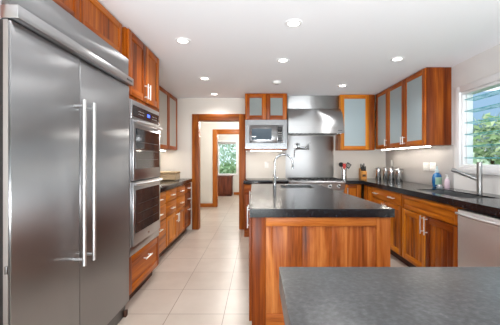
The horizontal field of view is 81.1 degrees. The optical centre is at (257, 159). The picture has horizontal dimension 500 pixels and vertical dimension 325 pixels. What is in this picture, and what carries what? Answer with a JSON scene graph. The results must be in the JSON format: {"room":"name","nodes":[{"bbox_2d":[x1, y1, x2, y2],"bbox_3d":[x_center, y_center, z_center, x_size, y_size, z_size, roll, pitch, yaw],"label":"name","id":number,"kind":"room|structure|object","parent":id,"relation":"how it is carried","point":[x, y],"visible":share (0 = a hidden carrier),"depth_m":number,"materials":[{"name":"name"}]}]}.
{"room":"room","nodes":[
{"label":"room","id":0,"kind":"room"},
{"bbox_2d":[200,122,238,202],"bbox_3d":[-0.550,0.080,8.050,5.100,2.440,0.100,0,0,0],"label":"wall","id":1,"kind":"structure","parent":0,"point":[206,128],"depth_m":8.00,"materials":[{"name":"white paint"}]},
{"bbox_2d":[200,203,212,206],"bbox_3d":[-2.171,1.250,7.991,1.858,0.100,0.018,0,0,0],"label":"baseboard","id":2,"kind":"structure","parent":1,"relation":"attached to","point":[201,204],"depth_m":7.98,"materials":[{"name":"brown wood"}]},
{"bbox_2d":[213,129,238,206],"bbox_3d":[-0.708,0.237,8.050,1.065,2.125,0.150,0,0,0],"label":"door frame","id":3,"kind":"structure","parent":1,"relation":"in","point":[216,132],"depth_m":7.98,"materials":[{"name":"brown wood"}]},
{"bbox_2d":[218,134,238,194],"bbox_3d":[-0.550,0.080,10.810,5.100,2.440,0.120,0,0,0],"label":"wall","id":4,"kind":"structure","parent":0,"point":[221,137],"depth_m":10.75,"materials":[{"name":"white paint"}]},
{"bbox_2d":[218,141,237,174],"bbox_3d":[-1.450,-0.055,10.770,1.420,1.270,0.100,0,0,0],"label":"window","id":5,"kind":"structure","parent":4,"relation":"in","point":[236,141],"depth_m":10.73,"materials":[{"name":"white paint"}]},
{"bbox_2d":[218,141,235,143],"bbox_3d":[-1.450,-0.610,10.690,1.280,0.100,0.060,0,0,0],"label":"roller shade","id":6,"kind":"object","parent":5,"relation":"attached to","point":[219,142],"visible":0.66,"depth_m":10.68,"materials":[{"name":"white fabric"}]},
{"bbox_2d":[117,195,407,324],"bbox_3d":[-0.100,1.350,3.900,6.200,0.100,14.200,0,0,0],"label":"floor","id":7,"kind":"structure","parent":0,"point":[202,278],"depth_m":3.16,"materials":[{"name":"beige tile"}]},
{"bbox_2d":[0,0,133,324],"bbox_3d":[-1.435,0.229,1.859,0.854,2.142,1.189,0,0,0],"label":"refrigerator","id":8,"kind":"object","parent":7,"relation":"on","point":[64,89],"visible":1,"depth_m":1.60,"materials":[{"name":"grey metal"}]},
{"bbox_2d":[122,27,158,299],"bbox_3d":[-1.466,0.084,2.890,0.797,2.432,0.796,0,0,0],"label":"tall cabinet","id":9,"kind":"object","parent":7,"relation":"on","point":[143,65],"visible":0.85,"depth_m":2.81,"materials":[{"name":"brown wood"}]},
{"bbox_2d":[129,99,162,256],"bbox_3d":[-1.378,0.159,2.892,0.703,1.370,0.744,0,0,0],"label":"wall oven","id":10,"kind":"object","parent":9,"relation":"in","point":[144,129],"visible":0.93,"depth_m":2.76,"materials":[{"name":"silver metal"}]},
{"bbox_2d":[158,191,165,257],"bbox_3d":[-1.524,0.856,3.594,0.682,0.889,0.603,0,0,0],"label":"base cabinet","id":11,"kind":"object","parent":7,"relation":"on","point":[162,230],"visible":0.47,"depth_m":3.74,"materials":[{"name":"brown wood"}]},
{"bbox_2d":[160,179,191,191],"bbox_3d":[-1.538,0.380,4.326,0.659,0.060,2.068,0,0,0],"label":"countertop","id":12,"kind":"structure","parent":11,"relation":"on","point":[165,185],"depth_m":4.44,"materials":[{"name":"black stone"}]},
{"bbox_2d":[159,171,179,179],"bbox_3d":[-1.555,0.277,4.980,0.400,0.145,0.270,0,0,0],"label":"woven basket","id":13,"kind":"object","parent":12,"relation":"on","point":[166,175],"visible":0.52,"depth_m":4.85,"materials":[{"name":"wicker"}]},
{"bbox_2d":[160,185,184,256],"bbox_3d":[-1.524,0.856,4.399,0.682,0.889,1.003,0,0,0],"label":"base cabinet","id":14,"kind":"object","parent":7,"relation":"on","point":[175,197],"visible":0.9,"depth_m":4.31,"materials":[{"name":"brown wood"}]},
{"bbox_2d":[180,183,190,236],"bbox_3d":[-1.524,0.856,5.117,0.682,0.889,0.430,0,0,0],"label":"base cabinet","id":15,"kind":"object","parent":7,"relation":"on","point":[188,185],"visible":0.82,"depth_m":5.07,"materials":[{"name":"brown wood"}]},
{"bbox_2d":[218,175,232,195],"bbox_3d":[-1.510,0.940,10.520,1.220,0.720,0.400,0,0,0],"label":"chest","id":16,"kind":"object","parent":7,"relation":"on","point":[225,182],"visible":0.48,"depth_m":10.33,"materials":[{"name":"brown wood"}]},
{"bbox_2d":[244,184,251,236],"bbox_3d":[0.134,0.856,5.134,0.732,0.889,0.592,0,0,0],"label":"base cabinet","id":17,"kind":"object","parent":7,"relation":"on","point":[247,187],"visible":0.19,"depth_m":4.88,"materials":[{"name":"brown wood"}]},
{"bbox_2d":[243,178,287,183],"bbox_3d":[0.130,0.380,5.149,0.745,0.060,0.575,0,0,0],"label":"countertop","id":18,"kind":"structure","parent":17,"relation":"on","point":[246,180],"depth_m":4.86,"materials":[{"name":"black stone"}]},
{"bbox_2d":[287,177,344,192],"bbox_3d":[0.970,0.816,5.085,0.926,0.968,0.666,0,0,0],"label":"range","id":19,"kind":"object","parent":7,"relation":"on","point":[333,183],"visible":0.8,"depth_m":4.81,"materials":[{"name":"grey metal"}]},
{"bbox_2d":[287,179,340,180],"bbox_3d":[0.970,0.362,5.140,0.906,0.014,0.540,0,0,0],"label":"cooktop","id":20,"kind":"object","parent":19,"relation":"in","point":[287,179],"depth_m":4.94,"materials":[{"name":"silver metal"}]},
{"bbox_2d":[247,191,389,324],"bbox_3d":[0.409,0.856,3.112,1.065,0.889,2.076,0,0,0],"label":"base cabinet","id":21,"kind":"object","parent":7,"relation":"on","point":[274,242],"visible":0.62,"depth_m":2.08,"materials":[{"name":"brown wood"}]},
{"bbox_2d":[250,184,394,216],"bbox_3d":[0.438,0.380,3.132,1.060,0.060,2.135,0,0,0],"label":"countertop","id":22,"kind":"structure","parent":21,"relation":"on","point":[266,200],"depth_m":2.32,"materials":[{"name":"black stone"}]},
{"bbox_2d":[273,153,293,186],"bbox_3d":[0.321,0.135,3.720,0.272,0.428,0.054,0,0,0],"label":"faucet","id":23,"kind":"object","parent":22,"relation":"on","point":[282,154],"visible":0.99,"depth_m":3.71,"materials":[{"name":"silver metal"}]},
{"bbox_2d":[281,186,311,187],"bbox_3d":[0.500,0.466,3.765,0.397,0.210,0.367,0,0,0],"label":"prep sink","id":24,"kind":"object","parent":22,"relation":"in","point":[281,186],"visible":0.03,"depth_m":3.94,"materials":[{"name":"grey metal"}]},
{"bbox_2d":[344,184,360,197],"bbox_3d":[1.587,0.856,5.134,0.290,0.889,0.592,0,0,0],"label":"base cabinet","id":25,"kind":"object","parent":7,"relation":"on","point":[351,189],"visible":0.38,"depth_m":4.88,"materials":[{"name":"brown wood"}]},
{"bbox_2d":[364,185,407,265],"bbox_3d":[2.038,0.856,4.212,0.667,0.889,1.320,0,0,0],"label":"base cabinet","id":26,"kind":"object","parent":7,"relation":"on","point":[391,199],"visible":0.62,"depth_m":3.79,"materials":[{"name":"brown wood"}]},
{"bbox_2d":[338,178,499,216],"bbox_3d":[1.912,0.380,3.293,0.940,0.060,4.287,0,0,0],"label":"countertop","id":27,"kind":"structure","parent":26,"relation":"on","point":[490,205],"depth_m":3.05,"materials":[{"name":"black stone"}]},
{"bbox_2d":[341,170,346,178],"bbox_3d":[1.530,0.269,5.200,0.092,0.160,0.092,0,0,0],"label":"utensil crock","id":28,"kind":"object","parent":27,"relation":"on","point":[343,172],"visible":0.91,"depth_m":5.16,"materials":[{"name":"silver metal"}]},
{"bbox_2d":[359,163,366,178],"bbox_3d":[1.875,0.210,5.224,0.096,0.278,0.132,0,0,0],"label":"knife block","id":29,"kind":"object","parent":27,"relation":"on","point":[362,170],"visible":1,"depth_m":5.18,"materials":[{"name":"brown wood"}]},
{"bbox_2d":[375,167,380,178],"bbox_3d":[2.135,0.239,5.180,0.100,0.219,0.100,0,0,0],"label":"canister","id":30,"kind":"object","parent":27,"relation":"on","point":[377,170],"visible":0.96,"depth_m":5.14,"materials":[{"name":"silver metal"}]},
{"bbox_2d":[383,167,388,179],"bbox_3d":[2.215,0.237,5.060,0.104,0.224,0.104,0,0,0],"label":"canister","id":31,"kind":"object","parent":27,"relation":"on","point":[385,170],"visible":0.94,"depth_m":5.02,"materials":[{"name":"silver metal"}]},
{"bbox_2d":[388,168,394,180],"bbox_3d":[2.235,0.242,4.900,0.112,0.214,0.112,0,0,0],"label":"canister","id":32,"kind":"object","parent":27,"relation":"on","point":[391,172],"visible":0.97,"depth_m":4.86,"materials":[{"name":"silver metal"}]},
{"bbox_2d":[395,168,402,180],"bbox_3d":[2.285,0.244,4.745,0.120,0.209,0.120,0,0,0],"label":"canister","id":33,"kind":"object","parent":27,"relation":"on","point":[398,172],"visible":0.98,"depth_m":4.70,"materials":[{"name":"silver metal"}]},
{"bbox_2d":[432,166,441,186],"bbox_3d":[2.262,0.216,3.689,0.120,0.265,0.085,0,0,0],"label":"dish soap bottle","id":34,"kind":"object","parent":27,"relation":"on","point":[436,177],"visible":0.88,"depth_m":3.66,"materials":[{"name":"blue plastic"}]},
{"bbox_2d":[444,174,449,187],"bbox_3d":[2.294,0.265,3.545,0.060,0.169,0.058,0,0,0],"label":"soap dispenser","id":35,"kind":"object","parent":27,"relation":"on","point":[446,181],"visible":0.97,"depth_m":3.52,"materials":[{"name":"pink plastic"}]},
{"bbox_2d":[444,179,449,187],"bbox_3d":[2.295,0.290,3.545,0.058,0.118,0.058,0,0,0],"label":"bottle","id":36,"kind":"object","parent":35,"relation":"on","point":[446,182],"depth_m":3.52,"materials":[{"name":"pink plastic"}]},
{"bbox_2d":[422,190,487,197],"bbox_3d":[2.018,0.486,3.025,0.332,0.250,0.787,0,0,0],"label":"sink","id":37,"kind":"object","parent":27,"relation":"in","point":[449,193],"visible":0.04,"depth_m":3.24,"materials":[{"name":"grey metal"}]},
{"bbox_2d":[451,162,482,193],"bbox_3d":[2.191,0.188,3.071,0.279,0.322,0.060,0,0,40],"label":"faucet","id":38,"kind":"object","parent":27,"relation":"on","point":[478,178],"visible":1,"depth_m":3.00,"materials":[{"name":"silver metal"}]},
{"bbox_2d":[402,194,464,266],"bbox_3d":[2.038,0.856,3.046,0.667,0.889,1.008,0,0,0],"label":"base cabinet","id":39,"kind":"object","parent":7,"relation":"on","point":[429,228],"visible":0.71,"depth_m":2.99,"materials":[{"name":"brown wood"}]},
{"bbox_2d":[455,209,499,266],"bbox_3d":[2.010,0.864,2.231,0.673,0.872,0.606,0,0,0],"label":"dishwasher","id":40,"kind":"object","parent":7,"relation":"on","point":[478,232],"visible":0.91,"depth_m":2.29,"materials":[{"name":"silver metal"}]},
{"bbox_3d":[0.800,0.863,0.590,1.120,0.874,0.580,0,0,0],"label":"cabinet","id":41,"kind":"object","parent":7,"relation":"on","visible":0},
{"bbox_2d":[279,267,499,324],"bbox_3d":[0.734,0.388,0.597,1.331,0.075,0.714,0,0,0],"label":"countertop","id":42,"kind":"structure","parent":41,"relation":"on","point":[308,295],"depth_m":0.75,"materials":[{"name":"stone"}]},
{"bbox_2d":[160,98,385,228],"bbox_3d":[-0.100,0.080,5.500,6.200,2.440,0.120,0,0,0],"label":"wall","id":43,"kind":"structure","parent":0,"point":[180,159],"depth_m":5.44,"materials":[{"name":"white paint"}]},
{"bbox_2d":[158,86,176,149],"bbox_3d":[-1.682,-0.652,4.906,0.366,0.965,1.062,0,0,0],"label":"upper cabinet","id":44,"kind":"object","parent":43,"relation":"attached to","point":[167,110],"visible":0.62,"depth_m":4.84,"materials":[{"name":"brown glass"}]},
{"bbox_2d":[192,114,245,229],"bbox_3d":[-0.726,0.228,5.500,0.998,2.145,0.170,0,0,0],"label":"door frame","id":45,"kind":"structure","parent":43,"relation":"in","point":[196,118],"depth_m":5.42,"materials":[{"name":"brown wood"}]},
{"bbox_2d":[245,93,286,150],"bbox_3d":[0.139,-0.650,5.217,0.722,0.970,0.436,0,0,0],"label":"upper cabinet","id":46,"kind":"object","parent":43,"relation":"attached to","point":[258,106],"visible":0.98,"depth_m":5.00,"materials":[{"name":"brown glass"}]},
{"bbox_2d":[245,120,286,148],"bbox_3d":[0.139,-0.431,5.184,0.716,0.495,0.432,0,0,0],"label":"microwave","id":47,"kind":"object","parent":46,"relation":"in","point":[259,134],"visible":0.99,"depth_m":4.99,"materials":[{"name":"silver metal"}]},
{"bbox_2d":[250,150,281,150],"bbox_3d":[0.140,-0.157,5.085,0.540,0.016,0.050,0,0,0],"label":"light","id":48,"kind":"object","parent":46,"relation":"attached to","point":[250,150],"visible":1,"depth_m":5.06,"materials":[{"name":"white plastic"}]},
{"bbox_2d":[285,136,333,177],"bbox_3d":[0.959,-0.043,5.431,0.893,0.783,0.014,0,0,0],"label":"panel","id":49,"kind":"object","parent":43,"relation":"attached to","point":[318,161],"visible":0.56,"depth_m":5.42,"materials":[{"name":"silver metal"}]},
{"bbox_2d":[294,143,308,157],"bbox_3d":[0.803,-0.168,5.335,0.316,0.276,0.175,0,0,0],"label":"pot filler","id":50,"kind":"object","parent":49,"relation":"attached to","point":[297,145],"visible":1,"depth_m":5.32,"materials":[{"name":"silver metal"}]},
{"bbox_2d":[287,96,343,135],"bbox_3d":[0.969,-0.780,5.144,0.923,0.711,0.585,0,0,0],"label":"range hood","id":51,"kind":"object","parent":43,"relation":"attached to","point":[306,115],"visible":0.94,"depth_m":4.93,"materials":[{"name":"silver metal"}]},
{"bbox_2d":[335,95,374,150],"bbox_3d":[1.740,-0.651,5.266,0.600,0.970,0.331,0,0,0],"label":"upper cabinet","id":52,"kind":"object","parent":43,"relation":"attached to","point":[358,111],"visible":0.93,"depth_m":5.11,"materials":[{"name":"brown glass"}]},
{"bbox_2d":[98,0,499,97],"bbox_3d":[-0.100,-1.190,3.900,6.200,0.100,14.200,0,0,0],"label":"ceiling","id":53,"kind":"structure","parent":0,"point":[238,45],"depth_m":2.77,"materials":[{"name":"white paint"}]},
{"bbox_2d":[175,38,190,43],"bbox_3d":[-0.720,-1.137,2.800,0.148,0.005,0.148,0,0,0],"label":"recessed light","id":54,"kind":"object","parent":53,"relation":"in","point":[178,40],"visible":1,"depth_m":2.79,"materials":[{"name":"white paint"}]},
{"bbox_2d":[272,80,280,84],"bbox_3d":[0.275,-1.118,4.270,0.130,0.044,0.130,0,0,0],"label":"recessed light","id":55,"kind":"object","parent":53,"relation":"attached to","point":[276,82],"visible":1,"depth_m":4.23,"materials":[{"name":"white plastic"}]},
{"bbox_2d":[277,58,288,62],"bbox_3d":[0.287,-1.137,3.350,0.148,0.005,0.148,0,0,0],"label":"recessed light","id":56,"kind":"object","parent":53,"relation":"in","point":[282,60],"visible":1,"depth_m":3.35,"materials":[{"name":"white paint"}]},
{"bbox_2d":[285,19,301,27],"bbox_3d":[0.297,-1.137,2.440,0.148,0.005,0.148,0,0,0],"label":"recessed light","id":57,"kind":"object","parent":53,"relation":"in","point":[292,23],"visible":1,"depth_m":2.44,"materials":[{"name":"white paint"}]},
{"bbox_2d":[390,57,403,61],"bbox_3d":[1.580,-1.137,3.310,0.148,0.005,0.148,0,0,0],"label":"recessed light","id":58,"kind":"object","parent":53,"relation":"in","point":[395,58],"visible":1,"depth_m":3.30,"materials":[{"name":"white paint"}]},
{"bbox_2d":[392,44,499,194],"bbox_3d":[2.445,0.080,1.220,0.120,2.440,8.440,0,0,0],"label":"wall","id":59,"kind":"structure","parent":0,"point":[486,63],"depth_m":3.23,"materials":[{"name":"white paint"}]},
{"bbox_2d":[376,89,389,148],"bbox_3d":[2.199,-0.657,4.870,0.367,0.958,0.456,0,0,0],"label":"upper cabinet","id":60,"kind":"object","parent":59,"relation":"attached to","point":[382,97],"visible":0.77,"depth_m":4.84,"materials":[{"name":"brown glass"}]},
{"bbox_2d":[388,67,450,147],"bbox_3d":[2.199,-0.657,4.117,0.367,0.958,1.045,0,0,0],"label":"upper cabinet","id":61,"kind":"object","parent":59,"relation":"attached to","point":[419,105],"visible":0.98,"depth_m":3.69,"materials":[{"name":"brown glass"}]},
{"bbox_2d":[394,145,430,148],"bbox_3d":[2.155,-0.170,4.120,0.050,0.016,0.880,0,0,0],"label":"light","id":62,"kind":"object","parent":61,"relation":"attached to","point":[426,145],"visible":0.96,"depth_m":3.98,"materials":[{"name":"white plastic"}]},
{"bbox_2d":[386,145,453,187],"bbox_3d":[2.381,0.086,4.500,0.008,0.524,1.879,0,0,0],"label":"panel","id":63,"kind":"object","parent":59,"relation":"attached to","point":[411,160],"visible":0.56,"depth_m":4.22,"materials":[{"name":"grey"}]},
{"bbox_2d":[423,162,428,170],"bbox_3d":[2.372,0.100,4.125,0.008,0.116,0.133,0,0,0],"label":"wall outlet","id":64,"kind":"object","parent":63,"relation":"attached to","point":[425,164],"visible":1,"depth_m":4.13,"materials":[{"name":"white plastic"}]},
{"bbox_2d":[430,163,435,170],"bbox_3d":[2.372,0.100,3.965,0.008,0.116,0.133,0,0,0],"label":"wall outlet","id":65,"kind":"object","parent":63,"relation":"attached to","point":[432,165],"visible":0.97,"depth_m":3.96,"materials":[{"name":"white plastic"}]},
{"bbox_2d":[455,72,499,174],"bbox_3d":[2.430,-0.350,2.640,0.150,1.010,1.730,0,0,0],"label":"window","id":66,"kind":"structure","parent":59,"relation":"in","point":[464,109],"depth_m":3.38,"materials":[{"name":"white paint"}]},
{"bbox_3d":[-1.930,0.080,1.220,0.120,2.440,8.440,0,0,0],"label":"wall","id":67,"kind":"structure","parent":0,"visible":0},
{"bbox_2d":[53,0,121,53],"bbox_3d":[-1.494,-0.993,1.862,0.721,0.286,1.180,0,0,0],"label":"upper cabinet","id":68,"kind":"object","parent":67,"relation":"attached to","point":[91,13],"visible":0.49,"depth_m":2.08,"materials":[{"name":"brown wood"}]},
{"label":"outside","id":69,"kind":"structure","parent":0,"visible":0},
{"bbox_3d":[5.000,1.535,12.500,70.000,0.230,65.000,0,0,0],"label":"ground","id":70,"kind":"structure","parent":69,"visible":0},
{"bbox_2d":[219,144,235,172],"bbox_3d":[-1.906,-0.032,16.566,3.450,2.949,3.504,0,0,0],"label":"tree","id":71,"kind":"object","parent":70,"relation":"on","point":[232,154],"visible":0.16,"depth_m":16.18,"materials":[{"name":"green plant"}]},
{"bbox_2d":[219,161,235,172],"bbox_3d":[-1.300,0.747,13.418,1.828,1.370,1.896,0,0,0],"label":"shrub","id":72,"kind":"object","parent":70,"relation":"on","point":[221,167],"visible":0.14,"depth_m":13.24,"materials":[{"name":"green plant"}]},
{"bbox_2d":[473,152,488,164],"bbox_3d":[4.746,0.607,7.009,1.668,1.755,1.659,0,0,-12],"label":"shrub","id":73,"kind":"object","parent":70,"relation":"on","point":[474,160],"visible":0.02,"depth_m":6.60,"materials":[{"name":"green plant"}]},
{"bbox_2d":[473,113,499,164],"bbox_3d":[6.901,-0.003,8.591,2.576,2.856,2.446,0,0,0],"label":"tree","id":74,"kind":"object","parent":70,"relation":"on","point":[494,138],"visible":0.37,"depth_m":8.41,"materials":[{"name":"green plant"}]},
{"bbox_2d":[473,90,499,156],"bbox_3d":[10.750,-0.970,14.665,9.200,4.780,6.800,0,0,30],"label":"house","id":75,"kind":"structure","parent":70,"relation":"on","point":[495,99],"depth_m":12.84,"materials":[{"name":"blue"}]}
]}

